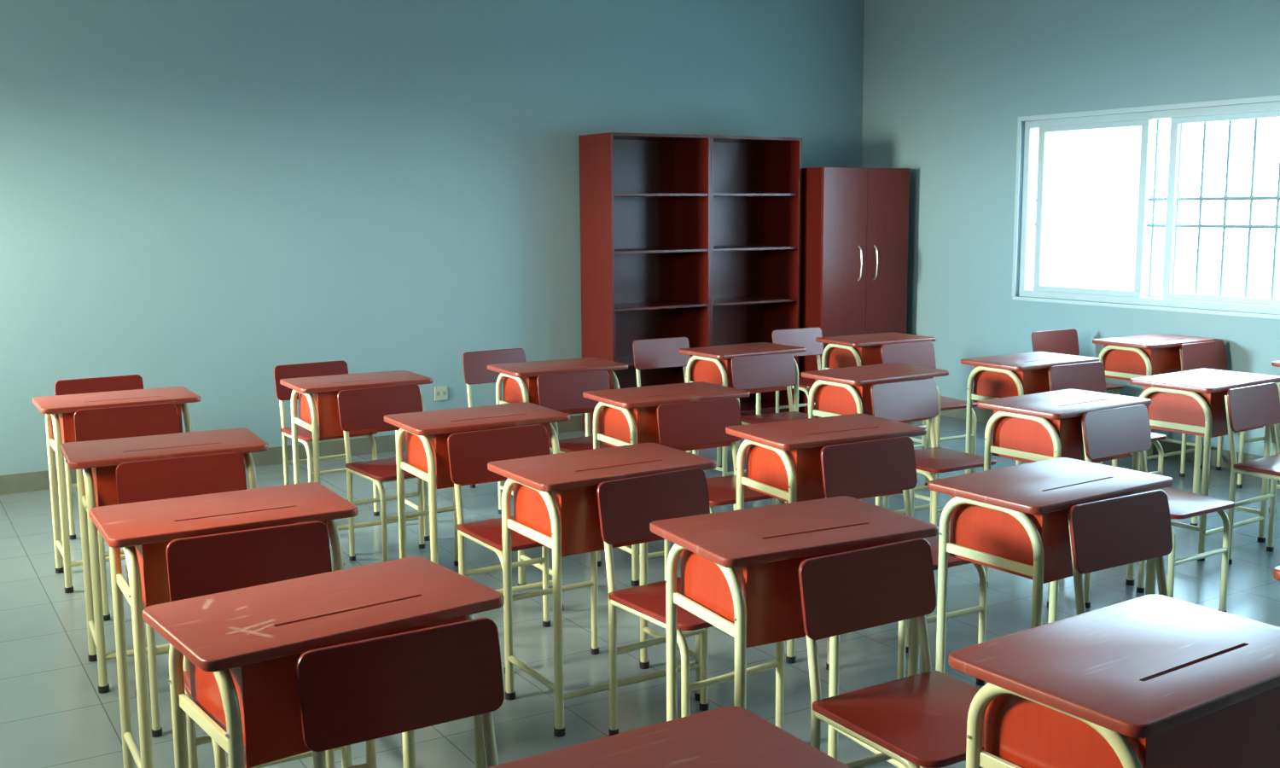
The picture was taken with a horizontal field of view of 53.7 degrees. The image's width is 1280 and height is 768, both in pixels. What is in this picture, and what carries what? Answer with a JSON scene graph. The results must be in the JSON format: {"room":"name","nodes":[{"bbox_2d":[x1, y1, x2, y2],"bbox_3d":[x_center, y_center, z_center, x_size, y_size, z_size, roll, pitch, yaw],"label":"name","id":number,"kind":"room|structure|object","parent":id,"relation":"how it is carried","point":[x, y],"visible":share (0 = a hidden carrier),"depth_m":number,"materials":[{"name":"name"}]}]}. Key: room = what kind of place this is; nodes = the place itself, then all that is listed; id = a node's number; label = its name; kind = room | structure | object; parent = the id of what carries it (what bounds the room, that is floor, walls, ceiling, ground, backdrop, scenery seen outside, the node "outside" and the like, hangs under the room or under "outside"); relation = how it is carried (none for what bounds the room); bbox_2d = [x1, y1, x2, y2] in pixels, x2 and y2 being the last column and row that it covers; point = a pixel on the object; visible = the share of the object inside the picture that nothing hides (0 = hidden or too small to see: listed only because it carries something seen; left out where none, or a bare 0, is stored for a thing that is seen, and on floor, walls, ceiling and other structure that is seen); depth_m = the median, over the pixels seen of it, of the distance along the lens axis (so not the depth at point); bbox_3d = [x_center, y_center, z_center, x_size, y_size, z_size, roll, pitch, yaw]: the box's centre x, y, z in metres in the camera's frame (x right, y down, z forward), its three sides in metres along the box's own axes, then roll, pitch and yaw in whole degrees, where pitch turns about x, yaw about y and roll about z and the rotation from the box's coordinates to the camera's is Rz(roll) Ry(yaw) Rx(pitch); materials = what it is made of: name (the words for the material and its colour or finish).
{"room":"classroom","nodes":[
{"label":"classroom","id":0,"kind":"room"},
{"bbox_2d":[0,0,864,475],"bbox_3d":[-1.659,-1.147,7.831,7.770,3.350,0.220,-5,9,-31],"label":"wall","id":1,"kind":"structure","parent":0,"point":[206,198],"depth_m":7.56,"materials":[{"name":"blue paint"}]},
{"bbox_2d":[0,414,582,494],"bbox_3d":[-1.588,0.374,7.944,7.770,0.105,0.012,-5,9,-31],"label":"baseboard","id":2,"kind":"structure","parent":1,"relation":"attached to","point":[38,480],"depth_m":7.62,"materials":[{"name":"tile"}]},
{"bbox_2d":[434,385,448,401],"bbox_3d":[-1.275,0.060,8.096,0.090,0.090,0.012,-5,9,-31],"label":"wall socket","id":3,"kind":"object","parent":1,"relation":"attached to","point":[440,392],"visible":1,"depth_m":8.09,"materials":[{"name":"plastic"}]},
{"bbox_2d":[0,415,1279,767],"bbox_3d":[1.266,1.097,3.363,7.770,0.100,10.900,-5,9,-31],"label":"floor","id":4,"kind":"structure","parent":0,"point":[54,714],"depth_m":4.54,"materials":[{"name":"tile"}]},
{"bbox_2d":[54,374,143,539],"bbox_3d":[-2.421,0.358,5.794,0.385,0.742,0.436,-6,9,-33],"label":"chair","id":5,"kind":"object","parent":4,"relation":"on","point":[131,381],"visible":0.19,"depth_m":5.87,"materials":[{"name":"red wood"}]},
{"bbox_2d":[32,386,201,593],"bbox_3d":[-2.160,0.425,5.273,0.602,0.750,0.385,-5,9,-30],"label":"student desk","id":6,"kind":"object","parent":4,"relation":"on","point":[59,410],"visible":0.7,"depth_m":5.13,"materials":[{"name":"laminate"}]},
{"bbox_2d":[73,402,179,621],"bbox_3d":[-1.946,0.478,4.909,0.385,0.742,0.436,-5,9,-30],"label":"chair","id":7,"kind":"object","parent":4,"relation":"on","point":[155,419],"visible":0.33,"depth_m":5.00,"materials":[{"name":"red wood"}]},
{"bbox_2d":[60,427,268,693],"bbox_3d":[-1.565,0.568,4.215,0.602,0.750,0.385,-5,9,-28],"label":"student desk","id":8,"kind":"object","parent":4,"relation":"on","point":[96,462],"visible":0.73,"depth_m":4.07,"materials":[{"name":"wood"}]},
{"bbox_2d":[116,451,246,737],"bbox_3d":[-1.352,0.620,3.863,0.385,0.742,0.436,-5,9,-28],"label":"chair","id":9,"kind":"object","parent":4,"relation":"on","point":[144,480],"visible":0.3,"depth_m":3.95,"materials":[{"name":"red wood"}]},
{"bbox_2d":[88,482,358,767],"bbox_3d":[-1.072,0.691,3.312,0.602,0.750,0.385,-5,9,-30],"label":"student desk","id":10,"kind":"object","parent":4,"relation":"on","point":[144,530],"visible":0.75,"depth_m":3.20,"materials":[{"name":"wood"}]},
{"bbox_2d":[165,521,376,767],"bbox_3d":[-0.852,0.744,2.952,0.385,0.742,0.436,-5,9,-30],"label":"chair","id":11,"kind":"object","parent":4,"relation":"on","point":[199,566],"visible":0.42,"depth_m":3.04,"materials":[{"name":"red wood"}]},
{"bbox_2d":[142,556,504,767],"bbox_3d":[-0.613,0.797,2.527,0.602,0.750,0.385,-6,10,-37],"label":"student desk","id":12,"kind":"object","parent":4,"relation":"on","point":[243,648],"visible":0.8,"depth_m":2.38,"materials":[{"name":"wood"}]},
{"bbox_2d":[273,360,379,516],"bbox_3d":[-1.558,0.281,6.302,0.385,0.742,0.436,-6,10,-35],"label":"chair","id":13,"kind":"object","parent":4,"relation":"on","point":[330,368],"visible":0.54,"depth_m":6.32,"materials":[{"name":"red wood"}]},
{"bbox_2d":[279,370,433,541],"bbox_3d":[-1.283,0.348,5.779,0.602,0.750,0.385,-5,9,-30],"label":"student desk","id":14,"kind":"object","parent":4,"relation":"on","point":[317,395],"visible":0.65,"depth_m":5.63,"materials":[{"name":"wood"}]},
{"bbox_2d":[337,384,458,565],"bbox_3d":[-1.027,0.402,5.413,0.385,0.742,0.436,-6,10,-35],"label":"chair","id":15,"kind":"object","parent":4,"relation":"on","point":[362,409],"visible":0.66,"depth_m":5.45,"materials":[{"name":"red wood"}]},
{"bbox_2d":[296,616,504,767],"bbox_3d":[-0.336,0.845,2.199,0.385,0.742,0.436,-5,9,-31],"label":"chair","id":16,"kind":"object","parent":4,"relation":"on","point":[363,690],"visible":1,"depth_m":2.30,"materials":[{"name":"red wood"}]},
{"bbox_2d":[384,401,570,610],"bbox_3d":[-0.605,0.487,4.753,0.602,0.750,0.385,-5,9,-30],"label":"student desk","id":17,"kind":"object","parent":4,"relation":"on","point":[427,433],"visible":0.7,"depth_m":4.63,"materials":[{"name":"wood"}]},
{"bbox_2d":[462,348,558,488],"bbox_3d":[-0.693,0.203,6.823,0.385,0.742,0.436,-6,10,-34],"label":"chair","id":18,"kind":"object","parent":4,"relation":"on","point":[474,363],"visible":0.4,"depth_m":6.88,"materials":[{"name":"red wood"}]},
{"bbox_2d":[447,424,599,674],"bbox_3d":[-0.397,0.547,4.342,0.385,0.742,0.436,-5,9,-32],"label":"chair","id":19,"kind":"object","parent":4,"relation":"on","point":[469,453],"visible":0.59,"depth_m":4.38,"materials":[{"name":"red wood"}]},
{"bbox_2d":[487,357,628,513],"bbox_3d":[-0.403,0.277,6.250,0.602,0.750,0.385,-5,9,-29],"label":"student desk","id":20,"kind":"object","parent":4,"relation":"on","point":[520,379],"visible":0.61,"depth_m":6.14,"materials":[{"name":"wood"}]},
{"bbox_2d":[536,369,613,453],"bbox_3d":[-0.215,0.332,5.875,0.385,0.742,0.436,-5,9,-32],"label":"chair","id":21,"kind":"object","parent":4,"relation":"on","point":[564,391],"visible":0.31,"depth_m":5.95,"materials":[{"name":"red wood"}]},
{"bbox_2d":[487,442,716,737],"bbox_3d":[-0.112,0.606,3.872,0.602,0.750,0.385,-5,9,-31],"label":"student desk","id":22,"kind":"object","parent":4,"relation":"on","point":[555,505],"visible":0.78,"depth_m":3.72,"materials":[{"name":"wood"}]},
{"bbox_2d":[578,132,710,434],"bbox_3d":[0.040,-0.667,8.525,0.772,1.985,0.420,-5,9,-31],"label":"bookcase","id":23,"kind":"object","parent":4,"relation":"on","point":[645,198],"visible":0.67,"depth_m":8.62,"materials":[{"name":"brown wood"}]},
{"bbox_2d":[582,381,749,586],"bbox_3d":[0.111,0.404,5.313,0.602,0.750,0.385,-5,9,-29],"label":"student desk","id":24,"kind":"object","parent":4,"relation":"on","point":[629,415],"visible":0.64,"depth_m":5.16,"materials":[{"name":"wood"}]},
{"bbox_2d":[487,705,850,767],"bbox_3d":[-0.004,0.910,1.690,0.602,0.750,0.385,-5,9,-31],"label":"student desk","id":25,"kind":"object","parent":4,"relation":"on","point":[730,736],"visible":1,"depth_m":1.79,"materials":[{"name":"wood"}]},
{"bbox_2d":[632,336,721,467],"bbox_3d":[0.219,0.118,7.383,0.385,0.742,0.436,-5,9,-30],"label":"chair","id":26,"kind":"object","parent":4,"relation":"on","point":[660,352],"visible":0.38,"depth_m":7.48,"materials":[{"name":"red wood"}]},
{"bbox_2d":[596,467,784,736],"bbox_3d":[0.147,0.651,3.566,0.385,0.742,0.436,-6,10,-35],"label":"chair","id":27,"kind":"object","parent":4,"relation":"on","point":[627,507],"visible":0.69,"depth_m":3.60,"materials":[{"name":"red wood"}]},
{"bbox_2d":[656,397,786,580],"bbox_3d":[0.327,0.458,4.943,0.385,0.742,0.436,-5,9,-28],"label":"chair","id":28,"kind":"object","parent":4,"relation":"on","point":[693,423],"visible":0.48,"depth_m":5.03,"materials":[{"name":"red wood"}]},
{"bbox_2d":[679,342,806,476],"bbox_3d":[0.559,0.178,6.908,0.602,0.750,0.385,-6,10,-34],"label":"student desk","id":29,"kind":"object","parent":4,"relation":"on","point":[710,364],"visible":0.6,"depth_m":6.78,"materials":[{"name":"wood"}]},
{"bbox_2d":[710,134,802,416],"bbox_3d":[0.698,-0.728,8.925,0.772,1.985,0.420,-5,9,-31],"label":"bookcase","id":30,"kind":"object","parent":4,"relation":"on","point":[756,181],"visible":0.59,"depth_m":9.09,"materials":[{"name":"brown wood"}]},
{"bbox_2d":[730,352,814,505],"bbox_3d":[0.731,0.235,6.521,0.385,0.742,0.436,-4,9,-27],"label":"chair","id":31,"kind":"object","parent":4,"relation":"on","point":[773,369],"visible":0.55,"depth_m":6.62,"materials":[{"name":"red wood"}]},
{"bbox_2d":[649,495,938,767],"bbox_3d":[0.372,0.710,3.105,0.602,0.750,0.385,-4,9,-27],"label":"student desk","id":32,"kind":"object","parent":4,"relation":"on","point":[740,567],"visible":0.77,"depth_m":2.97,"materials":[{"name":"wood"}]},
{"bbox_2d":[771,326,823,413],"bbox_3d":[1.089,0.036,7.925,0.385,0.742,0.436,-5,9,-28],"label":"chair","id":33,"kind":"object","parent":4,"relation":"on","point":[803,337],"visible":0.37,"depth_m":8.03,"materials":[{"name":"red wood"}]},
{"bbox_2d":[725,413,926,663],"bbox_3d":[0.647,0.523,4.433,0.602,0.750,0.385,-4,9,-27],"label":"student desk","id":34,"kind":"object","parent":4,"relation":"on","point":[783,458],"visible":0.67,"depth_m":4.28,"materials":[{"name":"wood"}]},
{"bbox_2d":[798,167,909,413],"bbox_3d":[1.478,-0.678,9.269,0.800,1.780,0.627,-5,9,-31],"label":"storage cabinet","id":35,"kind":"object","parent":4,"relation":"on","point":[855,220],"visible":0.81,"depth_m":8.96,"materials":[{"name":"brown wood"}]},
{"bbox_2d":[800,362,948,525],"bbox_3d":[1.095,0.313,5.917,0.602,0.750,0.385,-6,10,-33],"label":"student desk","id":36,"kind":"object","parent":4,"relation":"on","point":[840,391],"visible":0.58,"depth_m":5.80,"materials":[{"name":"wood"}]},
{"bbox_2d":[815,332,935,448],"bbox_3d":[1.377,0.100,7.424,0.602,0.750,0.385,-5,9,-29],"label":"student desk","id":37,"kind":"object","parent":4,"relation":"on","point":[856,350],"visible":0.44,"depth_m":7.28,"materials":[{"name":"wood"}]},
{"bbox_2d":[798,538,985,767],"bbox_3d":[0.612,0.762,2.750,0.385,0.742,0.436,-5,9,-31],"label":"chair","id":38,"kind":"object","parent":4,"relation":"on","point":[921,719],"visible":0.86,"depth_m":2.79,"materials":[{"name":"red wood"}]},
{"bbox_2d":[820,436,987,685],"bbox_3d":[0.846,0.578,4.055,0.385,0.742,0.436,-5,9,-29],"label":"chair","id":39,"kind":"object","parent":4,"relation":"on","point":[855,469],"visible":0.38,"depth_m":4.13,"materials":[{"name":"red wood"}]},
{"bbox_2d":[880,340,977,485],"bbox_3d":[1.611,0.154,7.056,0.385,0.742,0.436,-5,9,-29],"label":"chair","id":40,"kind":"object","parent":4,"relation":"on","point":[917,353],"visible":0.44,"depth_m":7.11,"materials":[{"name":"red wood"}]},
{"bbox_2d":[870,378,996,524],"bbox_3d":[1.269,0.375,5.491,0.385,0.742,0.436,-5,9,-31],"label":"chair","id":41,"kind":"object","parent":4,"relation":"on","point":[910,399],"visible":0.68,"depth_m":5.55,"materials":[{"name":"red wood"}]},
{"bbox_2d":[960,351,1099,474],"bbox_3d":[1.952,0.245,6.362,0.602,0.750,0.385,-5,9,-32],"label":"student desk","id":42,"kind":"object","parent":4,"relation":"on","point":[998,376],"visible":0.58,"depth_m":6.22,"materials":[{"name":"wood"}]},
{"bbox_2d":[927,457,1173,673],"bbox_3d":[1.150,0.638,3.579,0.602,0.750,0.385,-6,10,-34],"label":"student desk","id":43,"kind":"object","parent":4,"relation":"on","point":[1014,520],"visible":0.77,"depth_m":3.44,"materials":[{"name":"wood"}]},
{"bbox_2d":[977,389,1151,607],"bbox_3d":[1.667,0.436,5.007,0.602,0.750,0.385,-6,10,-34],"label":"student desk","id":44,"kind":"object","parent":4,"relation":"on","point":[1032,427],"visible":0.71,"depth_m":4.86,"materials":[{"name":"wood"}]},
{"bbox_2d":[1031,328,1123,395],"bbox_3d":[2.658,0.057,7.702,0.385,0.742,0.436,-5,9,-28],"label":"chair","id":45,"kind":"object","parent":4,"relation":"on","point":[1063,341],"visible":0.35,"depth_m":7.80,"materials":[{"name":"red wood"}]},
{"bbox_2d":[1048,361,1166,475],"bbox_3d":[2.227,0.291,6.047,0.385,0.742,0.436,-5,9,-31],"label":"chair","id":46,"kind":"object","parent":4,"relation":"on","point":[1088,376],"visible":0.44,"depth_m":6.13,"materials":[{"name":"red wood"}]},
{"bbox_2d":[948,593,1279,767],"bbox_3d":[0.877,0.829,2.226,0.602,0.750,0.385,-6,10,-34],"label":"student desk","id":47,"kind":"object","parent":4,"relation":"on","point":[1148,681],"visible":1,"depth_m":2.10,"materials":[{"name":"wood"}]},
{"bbox_2d":[1067,489,1172,615],"bbox_3d":[1.368,0.690,3.232,0.385,0.742,0.436,-5,9,-31],"label":"chair","id":48,"kind":"object","parent":4,"relation":"on","point":[1115,532],"visible":0.47,"depth_m":3.33,"materials":[{"name":"red wood"}]},
{"bbox_2d":[1092,333,1214,469],"bbox_3d":[2.923,0.116,7.238,0.602,0.750,0.385,-5,9,-31],"label":"student desk","id":49,"kind":"object","parent":4,"relation":"on","point":[1125,357],"visible":0.66,"depth_m":7.08,"materials":[{"name":"wood"}]},
{"bbox_2d":[1081,404,1234,612],"bbox_3d":[1.913,0.481,4.695,0.385,0.742,0.436,-6,9,-33],"label":"chair","id":50,"kind":"object","parent":4,"relation":"on","point":[1122,430],"visible":0.66,"depth_m":4.73,"materials":[{"name":"red wood"}]},
{"bbox_2d":[1129,368,1279,561],"bbox_3d":[2.503,0.344,5.627,0.602,0.750,0.385,-6,10,-35],"label":"student desk","id":51,"kind":"object","parent":4,"relation":"on","point":[1189,402],"visible":0.74,"depth_m":5.46,"materials":[{"name":"wood"}]},
{"bbox_2d":[1179,340,1279,488],"bbox_3d":[3.253,0.155,6.968,0.385,0.742,0.436,-5,9,-31],"label":"chair","id":52,"kind":"object","parent":4,"relation":"on","point":[1208,354],"visible":0.47,"depth_m":7.05,"materials":[{"name":"red wood"}]},
{"bbox_2d":[1224,382,1279,564],"bbox_3d":[2.715,0.396,5.269,0.385,0.742,0.436,-6,10,-35],"label":"chair","id":53,"kind":"object","parent":4,"relation":"on","point":[1256,405],"visible":0.98,"depth_m":5.33,"materials":[{"name":"red wood"}]},
{"bbox_2d":[1268,360,1279,512],"bbox_3d":[3.413,0.261,6.174,0.602,0.750,0.385,-5,9,-31],"label":"student desk","id":54,"kind":"object","parent":4,"relation":"on","point":[1277,363],"visible":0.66,"depth_m":6.17,"materials":[{"name":"metal"}]},
{"bbox_2d":[1273,565,1279,581],"bbox_3d":[1.680,0.756,2.708,0.602,0.750,0.385,-5,9,-32],"label":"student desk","id":55,"kind":"object","parent":4,"relation":"on","point":[1277,570],"visible":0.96,"depth_m":2.65,"materials":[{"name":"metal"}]},
{"bbox_2d":[861,0,1279,456],"bbox_3d":[4.657,-0.825,5.209,0.220,3.350,11.340,-5,9,-31],"label":"wall","id":56,"kind":"structure","parent":0,"point":[947,84],"depth_m":8.51,"materials":[{"name":"blue paint"}]},
{"bbox_2d":[940,407,1263,469],"bbox_3d":[4.569,0.692,5.359,0.012,0.105,10.876,-5,9,-31],"label":"baseboard","id":57,"kind":"structure","parent":56,"relation":"attached to","point":[983,416],"depth_m":7.55,"materials":[{"name":"tile"}]},
{"bbox_2d":[1012,94,1279,319],"bbox_3d":[3.196,-1.037,7.460,0.122,1.212,2.440,-5,9,-31],"label":"window","id":58,"kind":"structure","parent":56,"relation":"in","point":[1092,181],"depth_m":7.93,"materials":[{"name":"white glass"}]},
{"bbox_2d":[1032,118,1279,298],"bbox_3d":[3.287,-1.041,7.516,0.028,1.159,2.378,-5,9,-31],"label":"bars","id":59,"kind":"object","parent":56,"relation":"attached to","point":[1225,197],"visible":0.35,"depth_m":7.38,"materials":[{"name":"paint"}]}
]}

